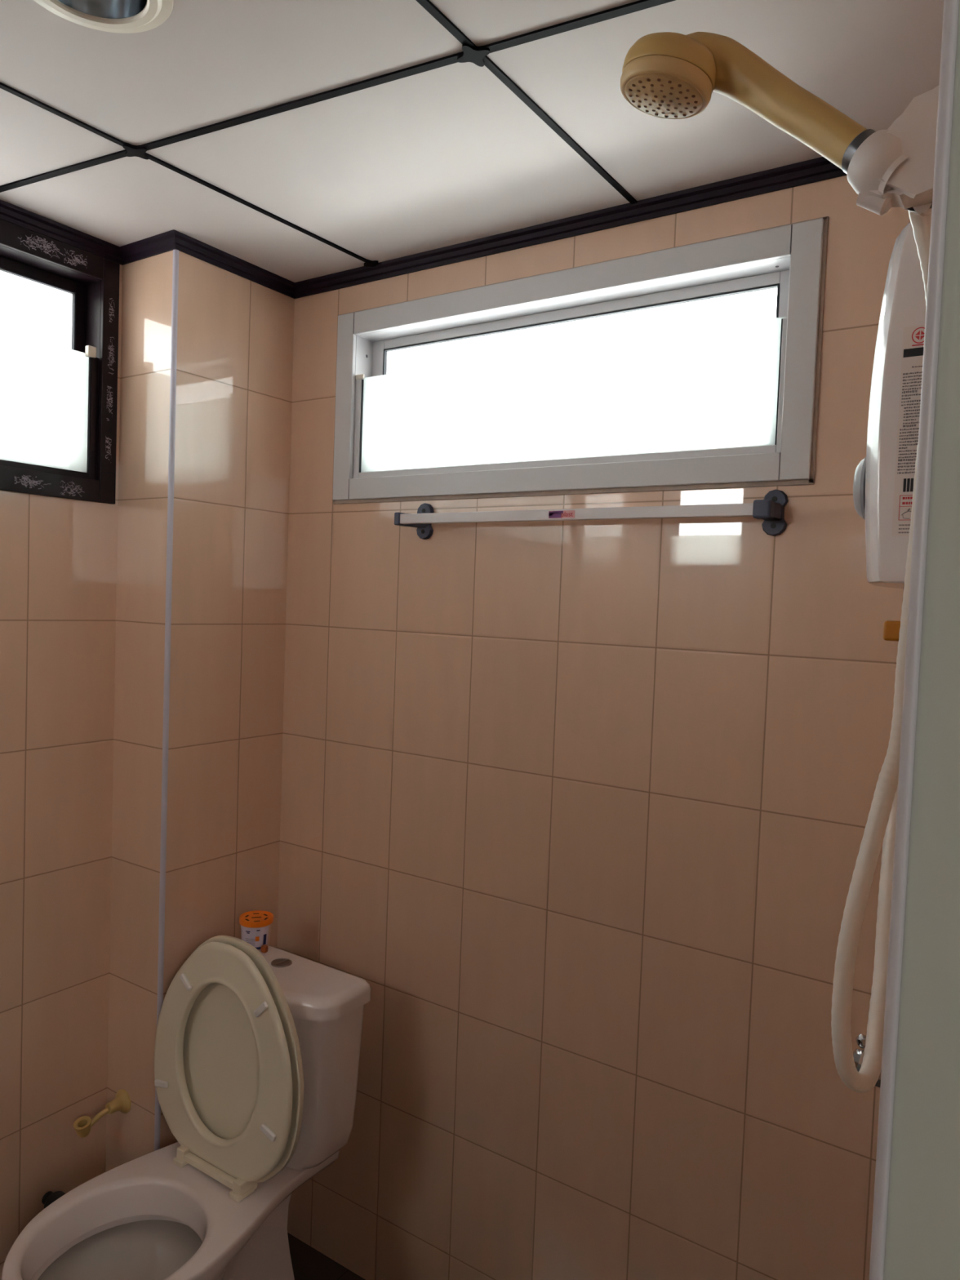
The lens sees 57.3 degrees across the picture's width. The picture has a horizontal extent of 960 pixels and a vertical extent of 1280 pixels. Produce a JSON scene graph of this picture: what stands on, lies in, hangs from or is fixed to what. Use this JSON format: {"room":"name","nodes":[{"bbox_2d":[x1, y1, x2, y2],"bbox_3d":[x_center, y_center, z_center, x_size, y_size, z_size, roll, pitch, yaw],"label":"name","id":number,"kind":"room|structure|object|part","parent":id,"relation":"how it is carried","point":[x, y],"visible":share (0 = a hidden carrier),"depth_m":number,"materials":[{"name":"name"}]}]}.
{"room":"bathroom","nodes":[
{"label":"bathroom","id":0,"kind":"room"},
{"bbox_2d":[0,257,122,1279],"bbox_3d":[-1.433,0.229,0.964,0.120,2.300,2.204,4,3,34],"label":"wall","id":1,"kind":"structure","parent":0,"point":[58,556],"depth_m":1.75,"materials":[{"name":"tile"}]},
{"bbox_2d":[41,1191,65,1208],"bbox_3d":[-0.854,1.131,1.765,0.052,0.044,0.044,4,3,34],"label":"valve","id":2,"kind":"object","parent":1,"relation":"attached to","point":[50,1197],"visible":0.31,"depth_m":1.76,"materials":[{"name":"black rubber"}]},
{"bbox_2d":[0,218,119,504],"bbox_3d":[-1.176,-0.513,1.224,0.085,0.486,1.440,4,3,34],"label":"window","id":3,"kind":"structure","parent":1,"relation":"in","point":[60,301],"depth_m":1.72,"materials":[{"name":"black"}]},
{"bbox_3d":[-1.191,-0.514,1.251,0.004,0.360,1.299,4,3,34],"label":"pane","id":4,"kind":"part","parent":3,"relation":"part of","materials":[{"name":"clear glass"}]},
{"bbox_3d":[-1.192,-0.515,1.247,0.016,0.398,1.347,4,3,34],"label":"sash","id":5,"kind":"part","parent":3,"relation":"part of","materials":[{"name":"black metal"}]},
{"bbox_3d":[-1.154,-0.443,1.223,0.004,0.239,1.319,4,3,34],"label":"pane","id":6,"kind":"part","parent":3,"relation":"part of","materials":[{"name":"clear glass"}]},
{"bbox_2d":[0,199,122,265],"bbox_3d":[-1.304,-0.764,0.930,0.021,0.026,2.084,4,3,34],"label":"trim","id":7,"kind":"structure","parent":1,"relation":"attached to","point":[9,212],"depth_m":1.68,"materials":[{"name":"black paint"}]},
{"bbox_2d":[105,248,294,1172],"bbox_3d":[-0.627,0.212,2.013,0.292,2.300,0.436,4,3,34],"label":"wall","id":8,"kind":"structure","parent":0,"point":[235,333],"depth_m":1.82,"materials":[{"name":"tile"}]},
{"bbox_2d":[73,1088,131,1137],"bbox_3d":[-0.779,0.977,1.806,0.053,0.063,0.102,4,3,34],"label":"holder","id":9,"kind":"object","parent":8,"relation":"attached to","point":[122,1101],"visible":1,"depth_m":1.81,"materials":[{"name":"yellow plastic"}]},
{"bbox_3d":[-0.782,0.980,1.808,0.048,0.030,0.012,0,3,-43],"label":"arm","id":10,"kind":"part","parent":9,"relation":"part of","materials":[{"name":"brown plastic"}]},
{"bbox_2d":[120,229,175,265],"bbox_3d":[-0.659,-0.776,1.740,0.192,0.026,0.021,4,3,34],"label":"trim","id":11,"kind":"structure","parent":8,"relation":"attached to","point":[163,242],"depth_m":1.74,"materials":[{"name":"black paint"}]},
{"bbox_2d":[154,249,178,1151],"bbox_3d":[-0.631,0.306,1.758,0.008,2.133,0.008,4,3,34],"label":"trim","id":12,"kind":"structure","parent":8,"relation":"attached to","point":[175,252],"depth_m":1.74,"materials":[{"name":"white grey plastic"}]},
{"bbox_2d":[173,229,294,298],"bbox_3d":[-0.500,-0.774,1.823,0.021,0.026,0.336,4,3,34],"label":"trim","id":13,"kind":"structure","parent":8,"relation":"attached to","point":[184,243],"depth_m":1.81,"materials":[{"name":"black paint"}]},
{"bbox_2d":[287,1232,364,1279],"bbox_3d":[-0.640,1.471,0.720,1.845,0.100,2.640,4,3,34],"label":"floor","id":14,"kind":"structure","parent":0,"point":[308,1263],"depth_m":1.93,"materials":[{"name":"tile"}]},
{"bbox_2d":[0,935,371,1279],"bbox_3d":[-0.539,0.974,1.574,0.392,0.823,0.600,4,3,34],"label":"toilet","id":15,"kind":"object","parent":14,"relation":"on","point":[257,1053],"depth_m":1.62,"materials":[{"name":"white ceramic"}]},
{"bbox_3d":[-0.551,1.191,1.572,0.343,0.390,0.576,4,3,34],"label":"bowl","id":16,"kind":"part","parent":15,"relation":"part of","materials":[{"name":"white ceramic"}]},
{"bbox_3d":[-0.484,0.773,1.637,0.376,0.408,0.038,4,3,34],"label":"seat","id":17,"kind":"part","parent":15,"relation":"part of","materials":[{"name":"beige plastic"}]},
{"bbox_3d":[-0.472,0.773,1.655,0.392,0.424,0.041,4,3,34],"label":"seat","id":18,"kind":"part","parent":15,"relation":"part of","materials":[{"name":"beige plastic"}]},
{"bbox_2d":[239,910,273,951],"bbox_3d":[-0.469,0.611,1.843,0.070,0.064,0.070,4,3,34],"label":"tub","id":19,"kind":"object","parent":15,"relation":"on","point":[255,926],"visible":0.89,"depth_m":1.82,"materials":[{"name":"beige plastic"}]},
{"bbox_3d":[-0.469,0.584,1.841,0.070,0.012,0.070,4,3,34],"label":"tub lid","id":20,"kind":"part","parent":19,"relation":"part of","materials":[{"name":"orange plastic"}]},
{"bbox_2d":[240,923,271,951],"bbox_3d":[-0.470,0.615,1.843,0.063,0.055,0.063,4,3,34],"label":"label","id":21,"kind":"object","parent":19,"relation":"attached to","point":[257,935],"depth_m":1.82,"materials":[{"name":"grey paper"}]},
{"bbox_3d":[-0.446,0.638,1.817,0.015,0.014,0.015,4,3,34],"label":"small cap","id":22,"kind":"part","parent":15,"relation":"part of","materials":[{"name":"orange plastic"}]},
{"bbox_3d":[-0.406,0.669,1.736,0.376,0.038,0.172,4,3,34],"label":"tank lid","id":23,"kind":"part","parent":15,"relation":"part of","materials":[{"name":"white ceramic"}]},
{"bbox_3d":[-0.411,0.840,1.746,0.354,0.304,0.154,4,3,34],"label":"tank","id":24,"kind":"part","parent":15,"relation":"part of","materials":[{"name":"white ceramic"}]},
{"bbox_2d":[0,0,944,282],"bbox_3d":[-0.558,-0.741,0.621,1.625,0.012,2.420,4,3,34],"label":"ceiling","id":25,"kind":"structure","parent":0,"point":[447,155],"depth_m":1.24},
{"bbox_2d":[33,0,173,33],"bbox_3d":[-0.441,-0.789,0.997,0.178,0.096,0.178,4,3,34],"label":"ceiling light","id":26,"kind":"object","parent":25,"relation":"attached to","point":[121,16],"visible":1,"depth_m":1.05,"materials":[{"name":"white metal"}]},
{"bbox_2d":[122,142,148,159],"bbox_3d":[-0.539,-0.766,1.376,0.035,0.006,0.035,1,3,-15],"label":"trim","id":27,"kind":"structure","parent":25,"relation":"attached to","point":[132,150],"depth_m":1.37,"materials":[{"name":"black"}]},
{"bbox_2d":[0,82,366,262],"bbox_3d":[-0.916,-0.758,0.861,0.010,0.003,2.382,4,3,36],"label":"trim","id":28,"kind":"structure","parent":25,"relation":"attached to","point":[7,88],"depth_m":1.44,"materials":[{"name":"black"}]},
{"bbox_2d":[0,0,675,192],"bbox_3d":[-0.178,-0.745,1.189,1.595,0.003,0.012,3,3,27],"label":"trim","id":29,"kind":"structure","parent":25,"relation":"attached to","point":[640,5],"depth_m":1.18,"materials":[{"name":"black"}]},
{"bbox_2d":[364,259,377,266],"bbox_3d":[-0.224,-0.773,1.805,0.027,0.006,0.027,1,3,-15],"label":"trim","id":30,"kind":"structure","parent":25,"relation":"attached to","point":[368,263],"depth_m":1.80,"materials":[{"name":"black wood"}]},
{"bbox_2d":[457,44,489,66],"bbox_3d":[-0.008,-0.734,1.101,0.035,0.006,0.035,1,3,-15],"label":"trim","id":31,"kind":"structure","parent":25,"relation":"attached to","point":[475,55],"depth_m":1.10,"materials":[{"name":"black"}]},
{"bbox_2d":[415,0,637,204],"bbox_3d":[-0.399,-0.723,0.515,0.010,0.003,2.380,4,3,34],"label":"trim","id":32,"kind":"structure","parent":25,"relation":"attached to","point":[427,5],"depth_m":1.19,"materials":[{"name":"black"}]},
{"bbox_2d":[276,175,910,1279],"bbox_3d":[0.226,0.260,1.632,1.554,2.300,0.120,4,3,34],"label":"wall","id":33,"kind":"structure","parent":0,"point":[581,808],"depth_m":1.58,"materials":[{"name":"tile"}]},
{"bbox_2d":[294,156,847,298],"bbox_3d":[0.174,-0.737,1.562,1.434,0.026,0.021,4,3,34],"label":"trim","id":34,"kind":"structure","parent":33,"relation":"attached to","point":[819,169],"depth_m":1.55,"materials":[{"name":"black paint"}]},
{"bbox_2d":[332,216,828,504],"bbox_3d":[0.123,-0.470,1.651,1.005,0.406,0.080,4,3,34],"label":"window","id":35,"kind":"structure","parent":33,"relation":"in","point":[696,366],"depth_m":1.57,"materials":[{"name":"white metal"}]},
{"bbox_3d":[0.112,-0.433,1.635,0.881,0.203,0.004,4,3,34],"label":"pane","id":36,"kind":"part","parent":35,"relation":"part of","materials":[{"name":"clear glass"}]},
{"bbox_3d":[0.140,-0.472,1.676,0.902,0.304,0.016,4,3,34],"label":"sash","id":37,"kind":"part","parent":35,"relation":"part of","materials":[{"name":"white metal"}]},
{"bbox_3d":[0.141,-0.473,1.677,0.842,0.266,0.004,4,3,34],"label":"pane","id":38,"kind":"part","parent":35,"relation":"part of","materials":[{"name":"clear glass"}]},
{"bbox_2d":[394,489,788,539],"bbox_3d":[0.155,-0.220,1.564,0.753,0.073,0.056,4,3,34],"label":"towel rail","id":39,"kind":"object","parent":33,"relation":"attached to","point":[771,509],"visible":1,"depth_m":1.49,"materials":[{"name":"grey"}]},
{"bbox_2d":[394,511,404,525],"bbox_3d":[-0.160,-0.241,1.756,0.014,0.026,0.022,4,3,34],"label":"end cap","id":40,"kind":"object","parent":39,"relation":"attached to","point":[399,517],"depth_m":1.74,"materials":[{"name":"plastic"}]},
{"bbox_3d":[-0.133,-0.240,1.766,0.056,0.026,0.016,2,3,-9],"label":"arm","id":41,"kind":"part","parent":39,"relation":"part of","materials":[{"name":"black plastic"}]},
{"bbox_2d":[752,499,774,519],"bbox_3d":[0.438,-0.202,1.356,0.028,0.028,0.024,4,3,34],"label":"socket","id":42,"kind":"object","parent":39,"relation":"attached to","point":[762,508],"depth_m":1.35,"materials":[{"name":"plastic"}]},
{"bbox_3d":[0.453,-0.201,1.373,0.028,0.026,0.030,4,3,34],"label":"arm","id":43,"kind":"part","parent":39,"relation":"part of","materials":[{"name":"black plastic"}]},
{"bbox_3d":[0.120,0.321,0.188,0.120,2.300,2.400,4,3,34],"label":"wall","id":44,"kind":"structure","parent":0,"visible":0},
{"bbox_2d":[853,1033,881,1088],"bbox_3d":[0.375,0.386,0.771,0.097,0.050,0.048,4,3,34],"label":"faucet","id":45,"kind":"object","parent":44,"relation":"attached to","point":[858,1055],"visible":0.11,"depth_m":0.79,"materials":[{"name":"silver metal"}]},
{"bbox_3d":[0.345,0.381,0.791,0.024,0.022,0.022,4,3,34],"label":"knob","id":46,"kind":"part","parent":45,"relation":"part of","materials":[{"name":"silver metal"}]},
{"bbox_2d":[874,1068,881,1088],"bbox_3d":[0.384,0.387,0.765,0.076,0.048,0.048,4,3,34],"label":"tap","id":47,"kind":"object","parent":45,"relation":"on","point":[877,1084],"depth_m":0.77,"materials":[{"name":"silver metal"}]},
{"bbox_2d":[853,221,925,588],"bbox_3d":[0.474,-0.225,0.909,0.154,0.364,0.211,4,3,34],"label":"water heater","id":48,"kind":"object","parent":44,"relation":"attached to","point":[883,482],"visible":0.41,"depth_m":0.84,"materials":[{"name":"white plastic"}]},
{"bbox_3d":[0.414,-0.164,0.951,0.014,0.068,0.068,4,3,34],"label":"temperature knob","id":49,"kind":"part","parent":48,"relation":"part of","materials":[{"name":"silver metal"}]},
{"bbox_3d":[0.410,-0.125,0.827,0.030,0.024,0.001,4,3,34],"label":"warning frame","id":50,"kind":"part","parent":48,"relation":"part of","materials":[{"name":"red"}]},
{"bbox_2d":[897,365,922,533],"bbox_3d":[0.426,-0.178,0.815,0.069,0.157,0.001,4,3,34],"label":"print","id":51,"kind":"object","parent":48,"relation":"attached to","point":[908,377],"depth_m":0.83,"materials":[{"name":"grey paper"}]},
{"bbox_2d":[883,620,900,641],"bbox_3d":[0.413,-0.006,0.786,0.094,0.032,0.032,4,3,34],"label":"sticker","id":52,"kind":"object","parent":44,"relation":"attached to","point":[891,628],"visible":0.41,"depth_m":0.80,"materials":[{"name":"orange plastic"}]},
{"bbox_2d":[846,85,938,216],"bbox_3d":[0.276,-0.310,0.546,0.088,0.077,0.041,4,3,34],"label":"bracket","id":53,"kind":"object","parent":44,"relation":"attached to","point":[894,166],"visible":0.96,"depth_m":0.54,"materials":[{"name":"white plastic"}]},
{"bbox_2d":[620,31,875,173],"bbox_3d":[0.182,-0.364,0.598,0.185,0.130,0.068,4,3,34],"label":"shower","id":54,"kind":"object","parent":53,"relation":"on","point":[668,75],"visible":0.98,"depth_m":0.60,"materials":[{"name":"brown plastic"}]},
{"bbox_3d":[0.133,-0.395,0.629,0.065,0.025,0.066,4,3,34],"label":"spray plate","id":55,"kind":"part","parent":54,"relation":"part of","materials":[{"name":"brown plastic"}]},
{"bbox_3d":[0.199,-0.366,0.602,0.150,0.124,0.042,4,3,34],"label":"handle","id":56,"kind":"part","parent":54,"relation":"part of","materials":[{"name":"brown plastic"}]},
{"bbox_2d":[831,209,931,1093],"bbox_3d":[0.348,0.016,0.712,0.054,0.661,0.334,4,3,34],"label":"shower hose","id":57,"kind":"object","parent":53,"relation":"hanging from","point":[880,826],"visible":0.52,"depth_m":0.66,"materials":[{"name":"beige plastic"}]},
{"bbox_2d":[869,0,959,1279],"bbox_3d":[-0.041,0.446,-0.050,0.134,2.060,0.880,4,3,34],"label":"door","id":58,"kind":"structure","parent":44,"relation":"in","point":[916,1224],"depth_m":0.32,"materials":[{"name":"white plastic"}]}
]}

